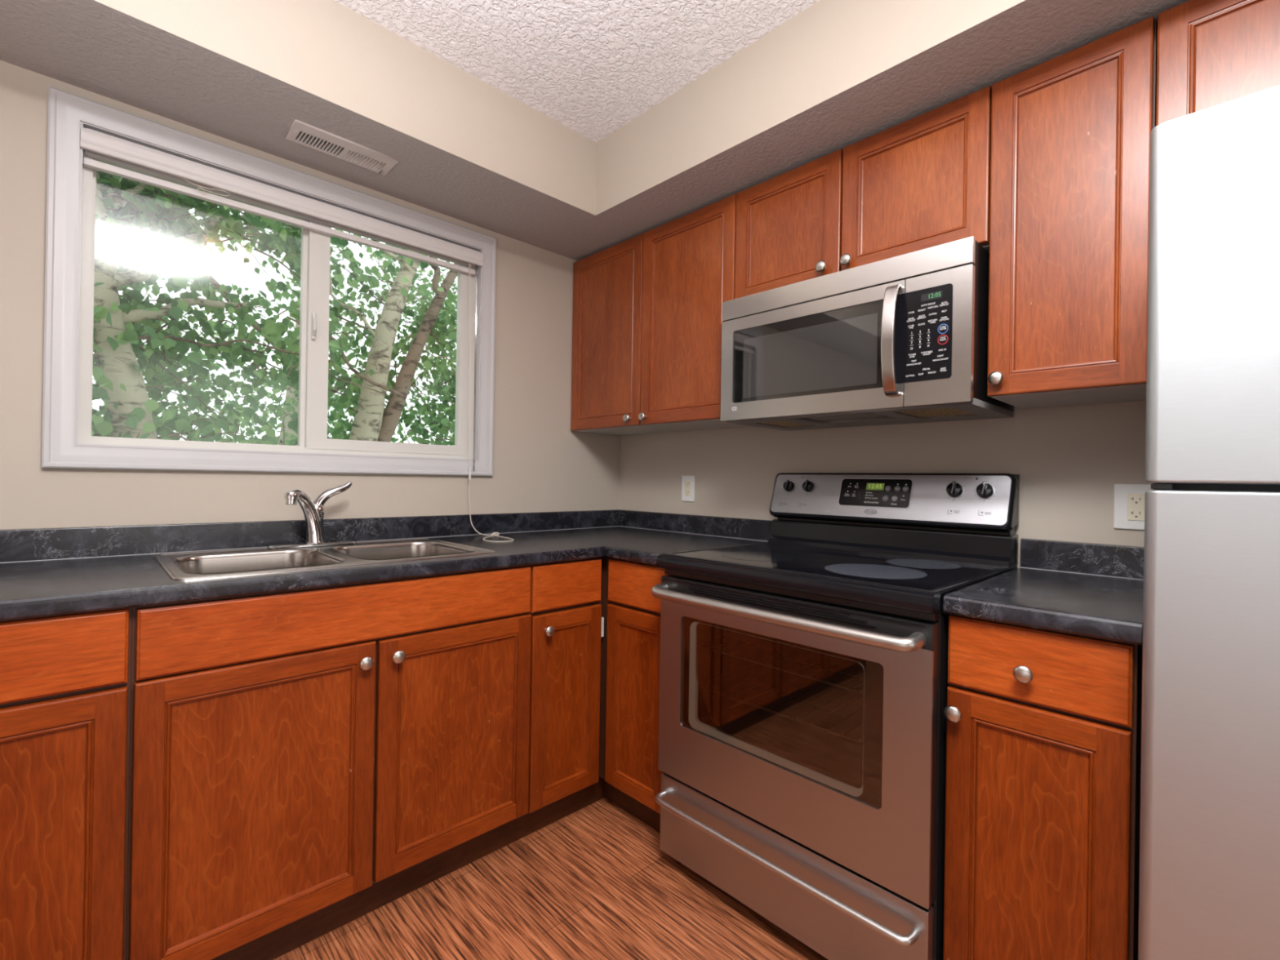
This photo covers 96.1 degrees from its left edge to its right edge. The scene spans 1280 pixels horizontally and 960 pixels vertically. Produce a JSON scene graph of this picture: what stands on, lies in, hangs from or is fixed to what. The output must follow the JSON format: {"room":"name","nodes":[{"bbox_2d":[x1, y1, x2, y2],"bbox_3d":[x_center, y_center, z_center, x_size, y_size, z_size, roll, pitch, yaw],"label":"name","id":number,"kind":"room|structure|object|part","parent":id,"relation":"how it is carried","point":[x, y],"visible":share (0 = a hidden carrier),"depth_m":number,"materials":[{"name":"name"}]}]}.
{"room":"kitchen","nodes":[
{"label":"kitchen","id":0,"kind":"room"},
{"bbox_2d":[0,60,621,529],"bbox_3d":[-1.580,-0.087,1.491,4.220,2.407,0.160,1,0,-44],"label":"wall","id":1,"kind":"structure","parent":0,"point":[540,464],"depth_m":1.77,"materials":[{"name":"beige paint"}]},
{"bbox_2d":[41,85,496,475],"bbox_3d":[-1.070,-0.500,1.913,1.260,0.957,0.104,1,0,-44],"label":"window","id":2,"kind":"structure","parent":1,"relation":"in","point":[70,216],"depth_m":1.72,"materials":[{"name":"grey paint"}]},
{"bbox_3d":[-1.288,-0.492,1.745,0.548,0.773,0.022,1,0,-44],"label":"fixed pane frame","id":3,"kind":"part","parent":2,"relation":"part of","materials":[{"name":"white plastic"}]},
{"bbox_3d":[-1.087,-0.502,1.932,1.148,0.844,0.053,1,0,-44],"label":"frame","id":4,"kind":"part","parent":2,"relation":"part of","materials":[{"name":"white plastic"}]},
{"bbox_2d":[80,126,514,542],"bbox_3d":[-0.936,-0.348,1.797,1.177,1.121,0.345,1,0,-44],"label":"window blind","id":5,"kind":"object","parent":2,"relation":"attached to","point":[96,144],"visible":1,"depth_m":1.78,"materials":[{"name":"white plastic"}]},
{"bbox_3d":[-1.055,-0.826,1.900,1.127,0.020,0.022,1,0,-44],"label":"rail","id":6,"kind":"part","parent":5,"relation":"part of","materials":[{"name":"white"}]},
{"bbox_3d":[-0.664,-0.447,2.235,0.025,0.802,0.008,1,0,35],"label":"lift cord","id":7,"kind":"part","parent":5,"relation":"part of","materials":[{"name":"white fabric"}]},
{"bbox_3d":[-0.661,-0.447,2.239,0.004,0.802,0.024,1,0,-41],"label":"lift cord","id":8,"kind":"part","parent":5,"relation":"part of","materials":[{"name":"white fabric"}]},
{"bbox_3d":[-0.545,0.112,2.135,0.103,0.215,0.286,1,0,-32],"label":"pull cord","id":9,"kind":"part","parent":5,"relation":"part of","materials":[{"name":"white fabric"}]},
{"bbox_3d":[-0.894,-0.485,2.100,0.573,0.774,0.030,1,0,-44],"label":"sliding sash","id":10,"kind":"part","parent":2,"relation":"part of","materials":[{"name":"white plastic"}]},
{"bbox_2d":[0,509,772,562],"bbox_3d":[-0.826,0.175,1.482,2.900,0.079,0.904,1,0,-44],"label":"backsplash","id":11,"kind":"structure","parent":1,"relation":"attached to","point":[58,543],"depth_m":1.88,"materials":[{"name":"stone"}]},
{"bbox_2d":[272,797,828,959],"bbox_3d":[0.170,1.191,-0.430,4.340,0.100,5.380,1,0,-44],"label":"floor","id":12,"kind":"structure","parent":0,"point":[597,882],"depth_m":1.51,"materials":[{"name":"wood"}]},
{"bbox_2d":[0,607,132,959],"bbox_3d":[-1.355,0.682,1.163,0.458,0.874,0.631,1,0,-44],"label":"base cabinet","id":13,"kind":"object","parent":12,"relation":"on","point":[65,679],"visible":0.98,"depth_m":1.06,"materials":[{"name":"brown wood"}]},
{"bbox_3d":[-1.156,0.321,0.964,0.448,0.143,0.019,1,0,-44],"label":"drawer","id":14,"kind":"part","parent":13,"relation":"part of","materials":[{"name":"brown wood"}]},
{"bbox_2d":[125,564,531,959],"bbox_3d":[-0.861,0.691,1.641,0.916,0.874,0.631,1,0,-44],"label":"base cabinet","id":15,"kind":"object","parent":12,"relation":"on","point":[303,763],"visible":0.98,"depth_m":1.35,"materials":[{"name":"brown wood"}]},
{"bbox_3d":[-0.831,0.708,1.283,0.454,0.610,0.019,1,0,-44],"label":"door","id":16,"kind":"part","parent":15,"relation":"part of","materials":[{"name":"brown wood"}]},
{"bbox_3d":[-0.661,0.331,1.442,0.906,0.140,0.019,1,0,-44],"label":"false drawer","id":17,"kind":"part","parent":15,"relation":"part of","materials":[{"name":"brown wood"}]},
{"bbox_3d":[-0.669,0.449,1.404,0.033,0.033,0.028,1,0,-44],"label":"knob","id":18,"kind":"part","parent":15,"relation":"part of","materials":[{"name":"silver metal"}]},
{"bbox_3d":[-0.613,0.450,1.458,0.033,0.033,0.028,1,0,-44],"label":"knob","id":19,"kind":"part","parent":15,"relation":"part of","materials":[{"name":"silver metal"}]},
{"bbox_3d":[-0.501,0.713,1.603,0.449,0.606,0.019,1,0,-44],"label":"door","id":20,"kind":"part","parent":15,"relation":"part of","materials":[{"name":"brown wood"}]},
{"bbox_2d":[515,556,667,840],"bbox_3d":[-0.116,0.703,2.174,0.896,0.874,0.899,1,0,-44],"label":"base cabinet","id":21,"kind":"object","parent":12,"relation":"on","point":[595,643],"visible":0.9,"depth_m":1.86,"materials":[{"name":"brown wood"}]},
{"bbox_2d":[0,509,772,622],"bbox_3d":[-0.826,0.193,1.482,2.900,0.116,0.904,1,0,-44],"label":"countertop","id":22,"kind":"structure","parent":21,"relation":"on","point":[44,572],"depth_m":1.60,"materials":[{"name":"stone"}]},
{"bbox_2d":[266,480,356,548],"bbox_3d":[-0.977,0.107,1.757,0.250,0.203,0.169,1,0,-44],"label":"kitchen faucet","id":23,"kind":"object","parent":22,"relation":"on","point":[313,512],"visible":1,"depth_m":1.77,"materials":[{"name":"silver metal"}]},
{"bbox_3d":[-1.001,0.114,1.729,0.044,0.169,0.172,1,0,-8],"label":"spout","id":24,"kind":"part","parent":23,"relation":"part of","materials":[{"name":"silver metal"}]},
{"bbox_3d":[-1.018,0.204,1.798,0.250,0.008,0.052,1,0,-44],"label":"deck plate","id":25,"kind":"part","parent":23,"relation":"part of","materials":[{"name":"silver metal"}]},
{"bbox_2d":[305,515,324,544],"bbox_3d":[-1.016,0.157,1.800,0.054,0.088,0.054,1,0,-44],"label":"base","id":26,"kind":"object","parent":23,"relation":"on","point":[314,535],"depth_m":1.77,"materials":[{"name":"silver metal"}]},
{"bbox_3d":[-0.987,0.059,1.827,0.128,0.107,0.052,1,0,-44],"label":"lever","id":27,"kind":"part","parent":23,"relation":"part of","materials":[{"name":"silver metal"}]},
{"bbox_2d":[153,537,495,579],"bbox_3d":[-0.867,0.293,1.636,0.764,0.168,0.486,1,0,-44],"label":"sink","id":28,"kind":"object","parent":22,"relation":"in","point":[206,564],"visible":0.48,"depth_m":1.65,"materials":[{"name":"metal"}]},
{"bbox_3d":[-0.989,0.292,1.495,0.336,0.166,0.379,1,0,-44],"label":"bowl","id":29,"kind":"part","parent":28,"relation":"part of","materials":[{"name":"metal"}]},
{"bbox_3d":[-0.723,0.297,1.752,0.336,0.166,0.379,1,0,-44],"label":"bowl","id":30,"kind":"part","parent":28,"relation":"part of","materials":[{"name":"metal"}]},
{"bbox_3d":[-0.280,0.470,1.779,0.033,0.033,0.028,1,0,-44],"label":"knob","id":31,"kind":"part","parent":21,"relation":"part of","materials":[{"name":"silver metal"}]},
{"bbox_3d":[-0.237,0.723,1.857,0.275,0.600,0.019,1,0,-44],"label":"door","id":32,"kind":"part","parent":21,"relation":"part of","materials":[{"name":"brown wood"}]},
{"bbox_3d":[-0.231,0.340,1.858,0.274,0.143,0.019,1,0,-44],"label":"drawer","id":33,"kind":"part","parent":21,"relation":"part of","materials":[{"name":"brown wood"}]},
{"bbox_3d":[-0.009,0.727,1.854,0.019,0.602,0.286,1,0,-44],"label":"door","id":34,"kind":"part","parent":21,"relation":"part of","materials":[{"name":"brown wood"}]},
{"bbox_3d":[-0.003,0.344,1.855,0.019,0.142,0.287,1,0,-44],"label":"drawer","id":35,"kind":"part","parent":21,"relation":"part of","materials":[{"name":"brown wood"}]},
{"bbox_2d":[650,472,1019,959],"bbox_3d":[0.533,0.563,1.627,0.719,1.174,0.762,1,0,-44],"label":"range","id":36,"kind":"object","parent":12,"relation":"on","point":[803,670],"visible":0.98,"depth_m":1.46,"materials":[{"name":"silver metal"}]},
{"bbox_3d":[0.302,0.926,1.414,0.050,0.020,0.726,1,0,-44],"label":"handle","id":37,"kind":"part","parent":36,"relation":"part of","materials":[{"name":"metal"}]},
{"bbox_3d":[0.527,0.023,2.045,0.035,0.044,0.039,1,0,-44],"label":"control knob","id":38,"kind":"part","parent":36,"relation":"part of","materials":[{"name":"black plastic"}]},
{"bbox_2d":[650,574,939,909],"bbox_3d":[0.476,0.576,1.572,0.560,0.570,0.755,1,0,-44],"label":"oven","id":39,"kind":"object","parent":36,"relation":"in","point":[862,797],"depth_m":1.38,"materials":[{"name":"silver metal"}]},
{"bbox_3d":[0.331,0.983,1.437,0.031,0.227,0.750,1,0,-44],"label":"storage drawer","id":40,"kind":"part","parent":36,"relation":"part of","materials":[{"name":"metal"}]},
{"bbox_3d":[0.346,0.276,1.441,0.030,0.018,0.752,1,0,-44],"label":"vent trim","id":41,"kind":"part","parent":36,"relation":"part of","materials":[{"name":"black plastic"}]},
{"bbox_3d":[0.580,0.023,1.991,0.035,0.044,0.039,1,0,-44],"label":"control knob","id":42,"kind":"part","parent":36,"relation":"part of","materials":[{"name":"black plastic"}]},
{"bbox_2d":[656,541,1017,614],"bbox_3d":[0.546,0.250,1.635,0.644,0.048,0.762,1,0,-44],"label":"cooktop","id":43,"kind":"object","parent":36,"relation":"in","point":[893,581],"depth_m":1.47,"materials":[{"name":"black glass"}]},
{"bbox_3d":[0.746,0.043,1.827,0.029,0.087,0.225,1,0,-44],"label":"control panel","id":44,"kind":"part","parent":36,"relation":"part of","materials":[{"name":"black plastic"}]},
{"bbox_3d":[0.904,0.029,1.655,0.036,0.048,0.043,1,0,-44],"label":"control knob","id":45,"kind":"part","parent":36,"relation":"part of","materials":[{"name":"black plastic"}]},
{"bbox_3d":[0.958,0.029,1.599,0.036,0.048,0.043,1,0,-44],"label":"control knob","id":46,"kind":"part","parent":36,"relation":"part of","materials":[{"name":"black ceramic"}]},
{"bbox_2d":[942,613,1142,959],"bbox_3d":[0.938,0.719,1.274,0.631,0.874,0.304,1,0,-44],"label":"base cabinet","id":47,"kind":"object","parent":12,"relation":"on","point":[1043,741],"visible":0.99,"depth_m":1.07,"materials":[{"name":"brown wood"}]},
{"bbox_3d":[0.634,0.472,1.159,0.028,0.033,0.033,1,0,-44],"label":"knob","id":48,"kind":"part","parent":47,"relation":"part of","materials":[{"name":"silver metal"}]},
{"bbox_3d":[0.719,0.363,1.074,0.028,0.033,0.033,1,0,-44],"label":"knob","id":49,"kind":"part","parent":47,"relation":"part of","materials":[{"name":"silver metal"}]},
{"bbox_3d":[0.741,0.353,1.085,0.019,0.140,0.290,1,0,-44],"label":"drawer","id":50,"kind":"part","parent":47,"relation":"part of","materials":[{"name":"brown wood"}]},
{"bbox_2d":[942,537,1144,645],"bbox_3d":[0.951,0.221,1.279,0.624,0.116,0.306,1,0,-44],"label":"countertop","id":51,"kind":"structure","parent":47,"relation":"on","point":[1087,589],"depth_m":1.21,"materials":[{"name":"stone"}]},
{"bbox_2d":[1137,84,1279,959],"bbox_3d":[1.249,0.312,0.814,0.791,1.692,0.758,1,0,-44],"label":"refrigerator","id":52,"kind":"object","parent":12,"relation":"on","point":[1210,836],"visible":1,"depth_m":0.81,"materials":[{"name":"grey metal"}]},
{"bbox_3d":[1.045,-0.257,0.609,0.070,0.533,0.758,1,0,-44],"label":"freezer door","id":53,"kind":"part","parent":52,"relation":"part of","materials":[{"name":"metal"}]},
{"bbox_2d":[334,0,818,142],"bbox_3d":[0.210,-1.316,-0.426,4.340,0.100,5.380,1,0,-44],"label":"ceiling","id":54,"kind":"structure","parent":0,"point":[592,67],"depth_m":1.66,"materials":[{"name":"white paint"}]},
{"bbox_2d":[619,400,1153,568],"bbox_3d":[1.721,-0.035,1.023,0.120,2.407,5.100,1,0,-44],"label":"wall","id":55,"kind":"structure","parent":0,"point":[1068,460],"depth_m":1.76,"materials":[{"name":"beige paint"}]},
{"bbox_2d":[0,0,1189,261],"bbox_3d":[0.221,-1.129,-0.441,4.100,0.274,5.100,1,0,-44],"label":"soffit","id":56,"kind":"object","parent":55,"relation":"attached to","point":[835,75],"depth_m":1.57,"materials":[{"name":"beige paint"}]},
{"bbox_2d":[284,119,399,175],"bbox_3d":[-0.900,-1.000,1.749,0.286,0.012,0.116,1,0,-44],"label":"air vent","id":57,"kind":"object","parent":56,"relation":"attached to","point":[300,132],"visible":1,"depth_m":1.74,"materials":[{"name":"white metal"}]},
{"bbox_2d":[570,194,754,435],"bbox_3d":[0.107,-0.594,2.371,0.337,0.765,0.900,1,0,-44],"label":"upper cabinet","id":58,"kind":"object","parent":55,"relation":"attached to","point":[647,306],"visible":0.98,"depth_m":2.23,"materials":[{"name":"brown wood"}]},
{"bbox_3d":[-0.144,-0.596,2.442,0.019,0.760,0.450,1,0,-44],"label":"door","id":59,"kind":"part","parent":58,"relation":"part of","materials":[{"name":"brown wood"}]},
{"bbox_3d":[-0.049,-0.245,2.303,0.028,0.033,0.033,1,0,-44],"label":"knob","id":60,"kind":"part","parent":58,"relation":"part of","materials":[{"name":"silver metal"}]},
{"bbox_3d":[0.013,-0.244,2.239,0.028,0.033,0.033,1,0,-44],"label":"knob","id":61,"kind":"part","parent":58,"relation":"part of","materials":[{"name":"silver metal"}]},
{"bbox_3d":[0.119,-0.212,2.388,0.284,0.003,0.894,1,0,-44],"label":"panel","id":62,"kind":"part","parent":58,"relation":"part of","materials":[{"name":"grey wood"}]},
{"bbox_3d":[0.170,-0.592,2.117,0.019,0.760,0.446,1,0,-44],"label":"door","id":63,"kind":"part","parent":58,"relation":"part of","materials":[{"name":"brown wood"}]},
{"bbox_2d":[681,475,694,502],"bbox_3d":[0.210,0.041,2.493,0.009,0.112,0.072,1,0,-44],"label":"wall outlet","id":64,"kind":"object","parent":55,"relation":"attached to","point":[687,482],"visible":1,"depth_m":2.49,"materials":[{"name":"white plastic"}]},
{"bbox_2d":[684,480,690,496],"bbox_3d":[0.208,0.041,2.491,0.003,0.067,0.033,1,0,-44],"label":"receptacle","id":65,"kind":"object","parent":64,"relation":"attached to","point":[687,483],"depth_m":2.49,"materials":[{"name":"beige plastic"}]},
{"bbox_2d":[734,85,991,298],"bbox_3d":[0.689,-0.773,1.772,0.337,0.390,0.761,1,0,-44],"label":"upper cabinet","id":66,"kind":"object","parent":55,"relation":"attached to","point":[922,181],"visible":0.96,"depth_m":1.61,"materials":[{"name":"brown wood"}]},
{"bbox_3d":[0.461,-0.776,1.819,0.019,0.382,0.376,1,0,-44],"label":"door","id":67,"kind":"part","parent":66,"relation":"part of","materials":[{"name":"brown wood"}]},
{"bbox_3d":[0.539,-0.628,1.702,0.028,0.033,0.033,1,0,-44],"label":"knob","id":68,"kind":"part","parent":66,"relation":"part of","materials":[{"name":"silver metal"}]},
{"bbox_3d":[0.593,-0.628,1.647,0.028,0.033,0.033,1,0,-44],"label":"knob","id":69,"kind":"part","parent":66,"relation":"part of","materials":[{"name":"silver metal"}]},
{"bbox_2d":[720,235,1013,430],"bbox_3d":[0.647,-0.376,1.732,0.440,0.392,0.737,1,0,-44],"label":"microwave","id":70,"kind":"object","parent":66,"relation":"attached to","point":[902,339],"visible":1,"depth_m":1.55,"materials":[{"name":"silver metal"}]},
{"bbox_3d":[0.476,-0.348,1.675,0.018,0.322,0.582,1,0,-44],"label":"door","id":71,"kind":"part","parent":70,"relation":"part of","materials":[{"name":"metal"}]},
{"bbox_3d":[0.533,-0.543,1.620,0.018,0.062,0.737,1,0,-44],"label":"vent panel","id":72,"kind":"part","parent":70,"relation":"part of","materials":[{"name":"metal"}]},
{"bbox_3d":[0.639,-0.354,1.460,0.052,0.282,0.033,1,0,-44],"label":"handle","id":73,"kind":"part","parent":70,"relation":"part of","materials":[{"name":"metal"}]},
{"bbox_3d":[0.698,-0.357,1.431,0.002,0.228,0.149,1,0,-44],"label":"control panel","id":74,"kind":"part","parent":70,"relation":"part of","materials":[{"name":"black plastic"}]},
{"bbox_3d":[0.671,-0.385,1.755,0.374,0.374,0.730,1,0,-44],"label":"casing","id":75,"kind":"part","parent":70,"relation":"part of","materials":[{"name":"black plastic"}]},
{"bbox_3d":[0.726,-0.773,1.544,0.019,0.382,0.378,1,0,-44],"label":"door","id":76,"kind":"part","parent":66,"relation":"part of","materials":[{"name":"brown wood"}]},
{"bbox_3d":[0.704,-0.579,1.790,0.284,0.003,0.755,1,0,-44],"label":"panel","id":77,"kind":"part","parent":66,"relation":"part of","materials":[{"name":"grey wood"}]},
{"bbox_2d":[986,15,1157,408],"bbox_3d":[1.055,-0.580,1.389,0.337,0.765,0.298,1,0,-44],"label":"upper cabinet","id":78,"kind":"object","parent":55,"relation":"attached to","point":[1068,223],"visible":0.97,"depth_m":1.29,"materials":[{"name":"brown wood"}]},
{"bbox_3d":[0.852,-0.240,1.371,0.028,0.033,0.033,1,0,-44],"label":"knob","id":79,"kind":"part","parent":78,"relation":"part of","materials":[{"name":"silver metal"}]},
{"bbox_3d":[1.067,-0.199,1.406,0.284,0.003,0.292,1,0,-44],"label":"panel","id":80,"kind":"part","parent":78,"relation":"part of","materials":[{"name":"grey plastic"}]},
{"bbox_2d":[1020,537,1144,579],"bbox_3d":[1.169,0.206,1.489,0.020,0.079,0.306,1,0,-44],"label":"backsplash","id":81,"kind":"structure","parent":55,"relation":"attached to","point":[1110,560],"depth_m":1.49,"materials":[{"name":"stone"}]},
{"bbox_2d":[1113,484,1152,529],"bbox_3d":[1.236,0.069,1.430,0.009,0.113,0.088,1,0,-44],"label":"wall outlet","id":82,"kind":"object","parent":55,"relation":"attached to","point":[1129,499],"visible":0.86,"depth_m":1.44,"materials":[{"name":"white plastic"}]},
{"bbox_2d":[1127,493,1145,520],"bbox_3d":[1.235,0.069,1.428,0.003,0.067,0.033,1,0,-44],"label":"receptacle","id":83,"kind":"object","parent":82,"relation":"attached to","point":[1135,501],"depth_m":1.43,"materials":[{"name":"beige plastic"}]},
{"bbox_2d":[1155,0,1279,125],"bbox_3d":[1.465,-0.761,0.968,0.337,0.392,0.868,1,0,-44],"label":"upper cabinet","id":84,"kind":"object","parent":55,"relation":"attached to","point":[1211,53],"visible":0.52,"depth_m":1.13,"materials":[{"name":"brown wood"}]},
{"bbox_2d":[1137,483,1279,959],"bbox_3d":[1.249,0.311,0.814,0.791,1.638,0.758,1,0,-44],"label":"door","id":85,"kind":"structure","parent":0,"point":[1210,836],"depth_m":0.80,"materials":[{"name":"metal"}]},
{"label":"outside","id":86,"kind":"structure","parent":0,"visible":0},
{"bbox_3d":[-17.736,3.994,21.007,60.000,0.200,49.400,1,0,-44],"label":"ground","id":87,"kind":"structure","parent":86,"visible":0},
{"bbox_2d":[91,169,398,444],"bbox_3d":[-2.516,0.897,3.098,2.066,6.426,2.457,1,0,28],"label":"poplar tree","id":88,"kind":"object","parent":87,"relation":"on","point":[127,411],"visible":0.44,"depth_m":2.94,"materials":[{"name":"green plant"}]},
{"bbox_2d":[92,195,457,445],"bbox_3d":[-2.756,0.178,5.919,7.040,7.865,3.181,1,0,-44],"label":"poplar tree","id":89,"kind":"object","parent":87,"relation":"on","point":[272,422],"visible":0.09,"depth_m":5.29,"materials":[{"name":"green plant"}]},
{"bbox_2d":[217,237,457,445],"bbox_3d":[-1.659,1.018,4.298,2.510,6.214,2.558,1,0,-44],"label":"poplar tree","id":90,"kind":"object","parent":87,"relation":"on","point":[371,421],"visible":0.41,"depth_m":3.78,"materials":[{"name":"green plant"}]}
]}

